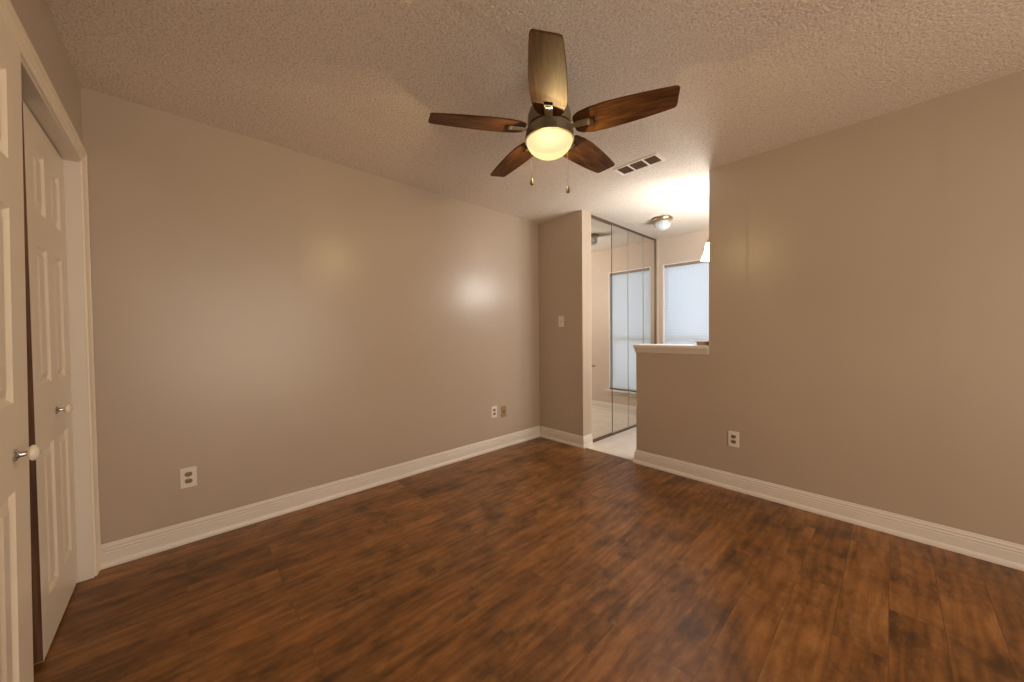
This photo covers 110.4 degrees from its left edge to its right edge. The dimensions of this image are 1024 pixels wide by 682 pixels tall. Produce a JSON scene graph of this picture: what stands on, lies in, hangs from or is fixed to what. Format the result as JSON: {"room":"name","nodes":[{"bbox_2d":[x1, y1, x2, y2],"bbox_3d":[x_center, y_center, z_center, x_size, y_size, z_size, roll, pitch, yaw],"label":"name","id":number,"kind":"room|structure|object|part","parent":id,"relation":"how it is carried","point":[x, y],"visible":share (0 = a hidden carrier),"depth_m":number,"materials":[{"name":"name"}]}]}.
{"room":"empty living room","nodes":[
{"label":"empty living room","id":0,"kind":"room"},
{"bbox_2d":[10,0,81,141],"bbox_3d":[-0.482,-0.025,-0.056,0.110,2.440,4.976,-2,2,-43],"label":"wall","id":1,"kind":"structure","parent":0,"point":[35,16],"depth_m":1.37,"materials":[{"name":"beige paint"}]},
{"bbox_2d":[0,15,40,681],"bbox_3d":[-1.239,0.161,0.839,0.086,2.019,0.598,-2,2,-43],"label":"door","id":2,"kind":"structure","parent":1,"relation":"in","point":[16,627],"depth_m":0.97,"materials":[{"name":"beige paint"}]},
{"bbox_3d":[-1.346,0.311,0.977,0.024,0.035,0.035,-2,2,-43],"label":"knob","id":3,"kind":"part","parent":2,"relation":"part of","materials":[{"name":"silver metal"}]},
{"bbox_3d":[-1.331,0.311,0.991,0.021,0.043,0.043,-2,2,-43],"label":"knob","id":4,"kind":"part","parent":2,"relation":"part of","materials":[{"name":"metal"}]},
{"bbox_2d":[22,101,77,664],"bbox_3d":[-1.911,0.157,1.491,0.078,2.013,0.588,-2,2,-43],"label":"door","id":5,"kind":"structure","parent":1,"relation":"in","point":[51,475],"depth_m":1.41,"materials":[{"name":"beige paint"}]},
{"bbox_3d":[-1.909,0.290,1.505,0.024,0.035,0.035,-2,2,-43],"label":"knob","id":6,"kind":"part","parent":5,"relation":"part of","materials":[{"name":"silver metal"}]},
{"bbox_3d":[-1.894,0.290,1.518,0.021,0.043,0.043,-2,2,-43],"label":"knob","id":7,"kind":"part","parent":5,"relation":"part of","materials":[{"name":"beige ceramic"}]},
{"bbox_2d":[0,0,100,582],"bbox_3d":[-1.592,0.122,1.148,0.126,2.115,1.690,-2,2,-43],"label":"door frame","id":8,"kind":"structure","parent":1,"relation":"attached to","point":[32,97],"depth_m":1.72,"materials":[{"name":"white paint"}]},
{"bbox_2d":[80,87,539,544],"bbox_3d":[-1.175,-0.080,2.782,4.254,2.440,0.120,-2,2,-43],"label":"wall","id":9,"kind":"structure","parent":0,"point":[270,320],"depth_m":2.34,"materials":[{"name":"beige paint"}]},
{"bbox_2d":[180,466,196,488],"bbox_3d":[-1.870,0.789,2.056,0.072,0.116,0.010,-2,2,-43],"label":"wall outlet","id":10,"kind":"object","parent":9,"relation":"attached to","point":[188,476],"visible":1,"depth_m":2.06,"materials":[{"name":"beige plastic"}]},
{"bbox_2d":[185,472,191,476],"bbox_3d":[-1.869,0.769,2.054,0.034,0.025,0.004,-2,2,-43],"label":"socket","id":11,"kind":"object","parent":10,"relation":"attached to","point":[187,474],"depth_m":2.05,"materials":[{"name":"black"}]},
{"bbox_2d":[185,478,192,483],"bbox_3d":[-1.868,0.808,2.055,0.034,0.025,0.004,-2,2,-43],"label":"socket","id":12,"kind":"object","parent":10,"relation":"attached to","point":[187,480],"depth_m":2.06,"materials":[{"name":"black"}]},
{"bbox_2d":[101,426,540,569],"bbox_3d":[-0.890,1.074,2.965,3.338,0.120,0.024,-2,2,-43],"label":"baseboard","id":13,"kind":"structure","parent":9,"relation":"attached to","point":[114,553],"depth_m":2.36,"materials":[{"name":"white paint"}]},
{"bbox_2d":[491,406,496,417],"bbox_3d":[-0.181,0.725,3.633,0.072,0.116,0.010,-2,2,-43],"label":"wall outlet","id":14,"kind":"object","parent":9,"relation":"attached to","point":[494,408],"visible":1,"depth_m":3.63,"materials":[{"name":"beige plastic"}]},
{"bbox_2d":[501,406,505,416],"bbox_3d":[-0.086,0.738,3.723,0.072,0.116,0.008,-2,2,-43],"label":"phone jack","id":15,"kind":"object","parent":9,"relation":"attached to","point":[503,408],"visible":1,"depth_m":3.72,"materials":[{"name":"brown plastic"}]},
{"bbox_2d":[33,427,1023,681],"bbox_3d":[1.212,1.194,1.542,5.995,0.100,5.276,-2,2,-43],"label":"floor","id":16,"kind":"structure","parent":0,"point":[539,559],"depth_m":1.62,"materials":[{"name":"brown wood"}]},
{"bbox_2d":[585,448,632,461],"bbox_3d":[0.941,1.129,3.464,0.024,0.054,0.585,-2,2,-43],"label":"threshold","id":17,"kind":"object","parent":16,"relation":"on","point":[585,448],"visible":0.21,"depth_m":3.45,"materials":[{"name":"brown"}]},
{"bbox_2d":[46,0,1023,238],"bbox_3d":[1.188,-1.355,1.488,5.995,0.120,5.276,-2,2,-43],"label":"ceiling","id":18,"kind":"structure","parent":0,"point":[356,84],"depth_m":1.70,"materials":[{"name":"white paint"}]},
{"bbox_2d":[428,29,679,192],"bbox_3d":[0.203,-1.007,1.723,1.056,0.566,1.085,-2,2,-43],"label":"ceiling fan","id":19,"kind":"object","parent":18,"relation":"hanging from","point":[550,135],"visible":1,"depth_m":1.58,"materials":[{"name":"brown wood"}]},
{"bbox_3d":[-0.157,-1.000,1.629,0.444,0.007,0.157,-1,12,-11],"label":"blade","id":20,"kind":"part","parent":19,"relation":"part of","materials":[{"name":"brown wood"}]},
{"bbox_3d":[0.012,-1.009,1.994,0.157,0.007,0.444,-13,7,-28],"label":"blade","id":21,"kind":"part","parent":19,"relation":"part of","materials":[{"name":"brown wood"}]},
{"bbox_3d":[0.137,-0.997,1.356,0.157,0.007,0.444,10,3,7],"label":"blade","id":22,"kind":"part","parent":19,"relation":"part of","materials":[{"name":"brown wood"}]},
{"bbox_3d":[0.179,-0.917,1.697,0.219,0.080,0.219,-2,2,-43],"label":"lamp shade","id":23,"kind":"part","parent":19,"relation":"part of","materials":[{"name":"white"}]},
{"bbox_3d":[0.411,-1.012,1.946,0.157,0.007,0.444,-14,-8,42],"label":"blade","id":24,"kind":"part","parent":19,"relation":"part of","materials":[{"name":"brown wood"}]},
{"bbox_3d":[0.488,-1.004,1.551,0.444,0.007,0.157,0,-9,25],"label":"blade","id":25,"kind":"part","parent":19,"relation":"part of","materials":[{"name":"brown wood"}]},
{"bbox_2d":[613,152,665,175],"bbox_3d":[0.945,-1.313,2.653,0.150,0.008,0.345,-2,2,-43],"label":"ceiling vent","id":26,"kind":"object","parent":18,"relation":"in","point":[655,158],"visible":1,"depth_m":2.64,"materials":[{"name":"white metal"}]},
{"bbox_2d":[652,215,672,230],"bbox_3d":[1.653,-1.283,3.904,0.208,0.136,0.208,-2,2,-43],"label":"ceiling light","id":27,"kind":"object","parent":18,"relation":"attached to","point":[662,223],"visible":1,"depth_m":3.84,"materials":[{"name":"white glass"}]},
{"bbox_3d":[1.653,-1.263,3.904,0.169,0.096,0.169,-2,2,-43],"label":"lamp shade","id":28,"kind":"part","parent":27,"relation":"part of","materials":[{"name":"white glass"}]},
{"bbox_2d":[701,237,708,260],"bbox_3d":[1.905,-0.968,2.956,0.552,0.730,0.549,-2,2,-43],"label":"chandelier","id":29,"kind":"object","parent":18,"relation":"hanging from","point":[705,257],"visible":0.06,"depth_m":3.04,"materials":[{"name":"white metal"}]},
{"bbox_2d":[656,239,658,343],"bbox_3d":[1.165,-0.140,4.557,1.591,2.440,0.730,-2,2,-43],"label":"wall","id":30,"kind":"structure","parent":0,"point":[657,240],"depth_m":4.81,"materials":[{"name":"beige paint"}]},
{"bbox_2d":[591,215,655,442],"bbox_3d":[1.391,-0.137,4.309,1.564,2.440,0.046,-2,2,-43],"label":"door","id":31,"kind":"structure","parent":30,"relation":"in","point":[623,260],"depth_m":4.18,"materials":[{"name":"white mirror"}]},
{"bbox_3d":[0.988,-0.124,3.940,0.425,2.381,0.006,-2,2,-43],"label":"mirror panel","id":32,"kind":"part","parent":31,"relation":"part of","materials":[{"name":"clear glass"}]},
{"bbox_3d":[0.988,-0.124,3.940,0.435,2.393,0.013,-2,2,-43],"label":"panel frame","id":33,"kind":"part","parent":31,"relation":"part of","materials":[{"name":"silver metal"}]},
{"bbox_3d":[1.280,-0.132,4.213,0.355,2.385,0.006,-2,2,-43],"label":"mirror panel","id":34,"kind":"part","parent":31,"relation":"part of","materials":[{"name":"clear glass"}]},
{"bbox_3d":[1.280,-0.132,4.213,0.361,2.393,0.013,-2,2,-43],"label":"panel frame","id":35,"kind":"part","parent":31,"relation":"part of","materials":[{"name":"silver metal"}]},
{"bbox_3d":[1.553,-0.141,4.468,0.377,2.385,0.006,-2,2,-43],"label":"mirror panel","id":36,"kind":"part","parent":31,"relation":"part of","materials":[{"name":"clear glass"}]},
{"bbox_3d":[1.553,-0.141,4.469,0.383,2.393,0.013,-2,2,-43],"label":"panel frame","id":37,"kind":"part","parent":31,"relation":"part of","materials":[{"name":"beige mirror"}]},
{"bbox_3d":[1.819,-0.148,4.717,0.340,2.393,0.013,-2,2,-43],"label":"panel frame","id":38,"kind":"part","parent":31,"relation":"part of","materials":[{"name":"beige mirror"}]},
{"bbox_3d":[1.819,-0.148,4.716,0.334,2.385,0.006,-2,2,-43],"label":"mirror panel","id":39,"kind":"part","parent":31,"relation":"part of","materials":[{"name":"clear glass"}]},
{"bbox_2d":[659,229,708,343],"bbox_3d":[3.293,-0.139,3.555,0.150,2.440,5.100,-2,2,-43],"label":"wall","id":40,"kind":"structure","parent":0,"point":[690,246],"depth_m":4.63,"materials":[{"name":"beige paint"}]},
{"bbox_2d":[663,259,700,343],"bbox_3d":[2.284,-0.104,4.574,0.155,1.835,0.765,-2,2,-43],"label":"window","id":41,"kind":"structure","parent":40,"relation":"in","point":[698,259],"depth_m":4.78,"materials":[{"name":"white plastic"}]},
{"bbox_2d":[664,260,708,344],"bbox_3d":[2.276,-0.144,4.579,0.045,1.735,0.617,-2,2,-43],"label":"window blind","id":42,"kind":"object","parent":41,"relation":"attached to","point":[687,283],"visible":0.38,"depth_m":4.59,"materials":[{"name":"white plastic"}]},
{"bbox_2d":[538,71,1023,544],"bbox_3d":[2.063,-0.101,2.321,0.150,2.440,4.976,-2,2,-43],"label":"wall","id":43,"kind":"structure","parent":0,"point":[866,278],"depth_m":2.16,"materials":[{"name":"beige paint"}]},
{"bbox_2d":[558,316,563,326],"bbox_3d":[0.527,-0.211,3.840,0.017,0.116,0.072,-2,2,-43],"label":"light switch","id":44,"kind":"object","parent":43,"relation":"attached to","point":[561,318],"visible":1,"depth_m":3.84,"materials":[{"name":"beige plastic"}]},
{"bbox_2d":[540,426,593,448],"bbox_3d":[0.590,1.039,3.917,0.174,0.120,0.606,-2,2,-43],"label":"baseboard","id":45,"kind":"structure","parent":43,"relation":"attached to","point":[583,442],"depth_m":3.80,"materials":[{"name":"white paint"}]},
{"bbox_2d":[591,329,591,419],"bbox_3d":[0.621,-0.123,3.980,0.008,2.440,0.630,-2,2,-43],"label":"trim","id":46,"kind":"structure","parent":43,"relation":"attached to","point":[591,329],"depth_m":3.76,"materials":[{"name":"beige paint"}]},
{"bbox_2d":[633,344,708,354],"bbox_3d":[1.382,0.068,3.056,0.218,0.072,0.617,-2,2,-43],"label":"ledge","id":47,"kind":"object","parent":43,"relation":"attached to","point":[642,348],"visible":0.89,"depth_m":2.97,"materials":[{"name":"white paint"}]},
{"bbox_2d":[694,341,708,344],"bbox_3d":[1.548,0.017,2.877,0.136,0.034,0.136,-2,2,-43],"label":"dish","id":48,"kind":"object","parent":47,"relation":"on","point":[697,342],"visible":0.76,"depth_m":2.83,"materials":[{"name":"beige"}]},
{"bbox_2d":[728,431,738,447],"bbox_3d":[1.659,0.735,2.663,0.010,0.116,0.072,-2,2,-43],"label":"wall outlet","id":49,"kind":"object","parent":43,"relation":"attached to","point":[733,437],"visible":1,"depth_m":2.66,"materials":[{"name":"beige plastic"}]},
{"bbox_2d":[633,450,1023,570],"bbox_3d":[2.464,1.065,1.912,0.174,0.120,3.809,-2,2,-43],"label":"baseboard","id":50,"kind":"structure","parent":43,"relation":"attached to","point":[1001,552],"depth_m":2.17,"materials":[{"name":"white paint"}]}
]}

